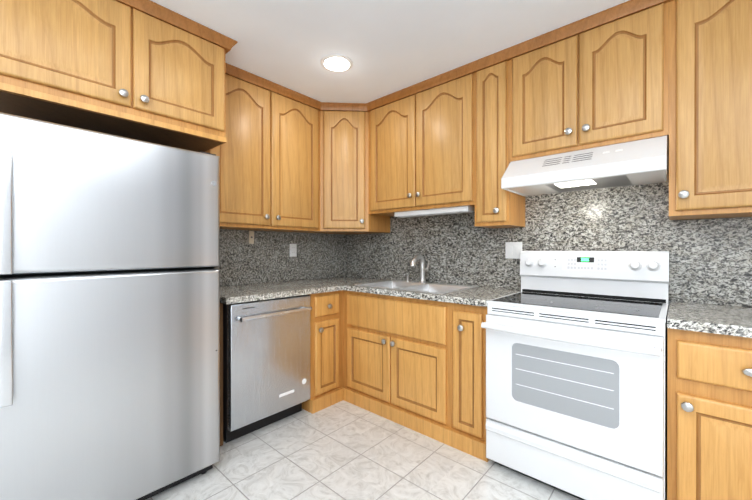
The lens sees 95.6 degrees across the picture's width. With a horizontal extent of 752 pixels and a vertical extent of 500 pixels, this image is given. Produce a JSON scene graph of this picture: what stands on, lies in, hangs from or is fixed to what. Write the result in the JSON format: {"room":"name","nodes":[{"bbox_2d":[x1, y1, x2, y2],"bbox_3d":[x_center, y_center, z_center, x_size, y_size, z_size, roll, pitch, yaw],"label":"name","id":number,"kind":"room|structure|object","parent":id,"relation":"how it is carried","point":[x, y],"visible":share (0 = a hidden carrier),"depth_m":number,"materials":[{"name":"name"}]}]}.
{"room":"kitchen","nodes":[
{"label":"kitchen","id":0,"kind":"room"},
{"bbox_2d":[150,0,628,102],"bbox_3d":[-0.236,-1.301,0.461,4.500,0.100,4.800,0,0,42],"label":"ceiling","id":1,"kind":"structure","parent":0,"point":[387,47],"depth_m":1.97,"materials":[{"name":"paint"}]},
{"bbox_2d":[321,54,352,71],"bbox_3d":[-0.263,-1.249,2.292,0.216,0.009,0.216,0,0,42],"label":"recessed light","id":2,"kind":"object","parent":1,"relation":"in","point":[336,63],"visible":1,"depth_m":2.27,"materials":[{"name":"white glass"}]},
{"bbox_2d":[146,400,666,499],"bbox_3d":[-0.236,1.249,0.467,4.500,0.100,4.800,0,0,42],"label":"floor","id":3,"kind":"structure","parent":0,"point":[343,450],"depth_m":1.86,"materials":[{"name":"tile"}]},
{"bbox_2d":[0,112,219,499],"bbox_3d":[-1.380,0.340,1.750,0.821,1.712,0.842,0,0,42],"label":"fridge","id":4,"kind":"object","parent":3,"relation":"on","point":[109,320],"visible":1,"depth_m":1.45,"materials":[{"name":"grey metal"}]},
{"bbox_2d":[223,295,311,442],"bbox_3d":[-0.874,0.761,2.440,0.661,0.868,0.598,0,0,42],"label":"dishwasher","id":5,"kind":"object","parent":3,"relation":"on","point":[266,362],"visible":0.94,"depth_m":2.21,"materials":[{"name":"silver metal"}]},
{"bbox_2d":[302,290,343,413],"bbox_3d":[-0.596,0.756,2.811,0.638,0.876,0.311,0,0,42],"label":"base cabinet","id":6,"kind":"object","parent":3,"relation":"on","point":[326,350],"depth_m":2.59,"materials":[{"name":"brown wood"}]},
{"bbox_2d":[220,254,751,337],"bbox_3d":[0.452,0.179,1.874,3.448,0.283,1.576,0,0,42],"label":"countertop","id":7,"kind":"structure","parent":6,"relation":"on","point":[721,319],"depth_m":2.15,"materials":[{"name":"stone"}]},
{"bbox_2d":[404,254,429,282],"bbox_3d":[0.310,0.155,2.860,0.253,0.240,0.201,0,0,42],"label":"faucet","id":8,"kind":"object","parent":7,"relation":"on","point":[422,267],"depth_m":2.85,"materials":[{"name":"silver metal"}]},
{"bbox_2d":[356,280,478,293],"bbox_3d":[0.304,0.375,2.650,0.800,0.198,0.538,0,0,42],"label":"sink","id":9,"kind":"object","parent":7,"relation":"in","point":[439,288],"depth_m":2.72,"materials":[{"name":"silver metal"}]},
{"bbox_2d":[343,280,489,461],"bbox_3d":[0.377,0.735,2.554,1.218,0.918,0.661,0,0,42],"label":"base cabinet","id":10,"kind":"object","parent":3,"relation":"on","point":[418,365],"visible":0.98,"depth_m":2.25,"materials":[{"name":"brown wood"}]},
{"bbox_2d":[481,251,668,499],"bbox_3d":[1.070,0.601,1.839,0.764,1.190,0.741,0,0,42],"label":"range","id":11,"kind":"object","parent":3,"relation":"on","point":[576,374],"visible":1,"depth_m":1.64,"materials":[{"name":"white metal"}]},
{"bbox_2d":[667,328,751,499],"bbox_3d":[1.725,0.759,1.354,0.852,0.875,0.661,0,0,42],"label":"base cabinet","id":12,"kind":"object","parent":3,"relation":"on","point":[709,416],"visible":1,"depth_m":1.34,"materials":[{"name":"brown wood"}]},
{"bbox_3d":[1.327,-0.030,2.219,4.500,2.450,0.100,0,0,42],"label":"wall","id":13,"kind":"structure","parent":0,"visible":0},
{"bbox_2d":[0,0,135,135],"bbox_3d":[-1.610,-0.947,1.685,0.618,0.611,0.539,0,0,42],"label":"upper cabinet","id":14,"kind":"object","parent":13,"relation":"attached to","point":[72,63],"depth_m":1.53,"materials":[{"name":"brown wood"}]},
{"bbox_2d":[121,0,231,151],"bbox_3d":[-1.275,-0.948,2.061,0.618,0.611,0.469,0,0,42],"label":"upper cabinet","id":15,"kind":"object","parent":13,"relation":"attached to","point":[184,79],"depth_m":1.86,"materials":[{"name":"brown wood"}]},
{"bbox_2d":[206,66,319,232],"bbox_3d":[-0.909,-0.708,2.687,0.333,1.094,0.948,0,0,42],"label":"upper cabinet","id":16,"kind":"object","parent":13,"relation":"attached to","point":[270,169],"depth_m":2.57,"materials":[{"name":"brown wood"}]},
{"bbox_2d":[214,229,345,286],"bbox_3d":[-0.843,0.059,2.999,0.019,0.439,1.530,0,0,42],"label":"backsplash","id":17,"kind":"structure","parent":13,"relation":"attached to","point":[267,260],"depth_m":2.97,"materials":[{"name":"stone"}]},
{"bbox_2d":[249,231,253,243],"bbox_3d":[-1.019,-0.104,2.788,0.007,0.105,0.045,0,0,42],"label":"phone jack","id":18,"kind":"object","parent":17,"relation":"attached to","point":[251,237],"visible":1,"depth_m":2.79,"materials":[{"name":"beige plastic"}]},
{"bbox_2d":[290,244,296,256],"bbox_3d":[-0.750,0.001,3.088,0.008,0.116,0.072,0,0,42],"label":"electrical outlet","id":19,"kind":"object","parent":17,"relation":"attached to","point":[293,250],"visible":1,"depth_m":3.09,"materials":[{"name":"white plastic"}]},
{"bbox_2d":[304,102,389,234],"bbox_3d":[-0.287,-0.709,3.177,0.609,1.094,0.609,0,0,42],"label":"upper cabinet","id":20,"kind":"object","parent":13,"relation":"attached to","point":[343,126],"depth_m":2.94,"materials":[{"name":"brown wood"}]},
{"bbox_2d":[368,61,475,219],"bbox_3d":[0.400,-0.783,2.750,0.983,0.944,0.333,0,0,42],"label":"upper cabinet","id":21,"kind":"object","parent":13,"relation":"attached to","point":[422,136],"depth_m":2.56,"materials":[{"name":"brown wood"}]},
{"bbox_2d":[472,48,524,228],"bbox_3d":[0.855,-0.707,2.345,0.234,1.094,0.333,0,0,42],"label":"upper cabinet","id":22,"kind":"object","parent":13,"relation":"attached to","point":[495,207],"depth_m":2.22,"materials":[{"name":"brown wood"}]},
{"bbox_2d":[346,182,751,306],"bbox_3d":[0.970,-0.140,2.456,3.448,0.839,0.017,0,0,42],"label":"backsplash","id":23,"kind":"structure","parent":13,"relation":"attached to","point":[710,261],"depth_m":2.17,"materials":[{"name":"stone"}]},
{"bbox_2d":[505,242,521,258],"bbox_3d":[0.982,0.003,2.431,0.118,0.118,0.010,0,0,42],"label":"light switch","id":24,"kind":"object","parent":23,"relation":"attached to","point":[513,250],"visible":0.98,"depth_m":2.43,"materials":[{"name":"white plastic"}]},
{"bbox_2d":[508,0,671,163],"bbox_3d":[1.229,-0.906,2.012,0.765,0.694,0.333,0,0,42],"label":"upper cabinet","id":25,"kind":"object","parent":13,"relation":"attached to","point":[603,78],"depth_m":1.84,"materials":[{"name":"brown wood"}]},
{"bbox_2d":[501,135,668,196],"bbox_3d":[1.181,-0.462,1.960,0.756,0.190,0.444,0,0,42],"label":"range hood","id":26,"kind":"object","parent":25,"relation":"attached to","point":[640,162],"visible":1,"depth_m":1.81,"materials":[{"name":"white metal"}]},
{"bbox_2d":[668,0,751,219],"bbox_3d":[1.729,-0.708,1.567,0.574,1.089,0.333,0,0,42],"label":"upper cabinet","id":27,"kind":"object","parent":13,"relation":"attached to","point":[678,73],"depth_m":1.54,"materials":[{"name":"brown wood"}]}
]}

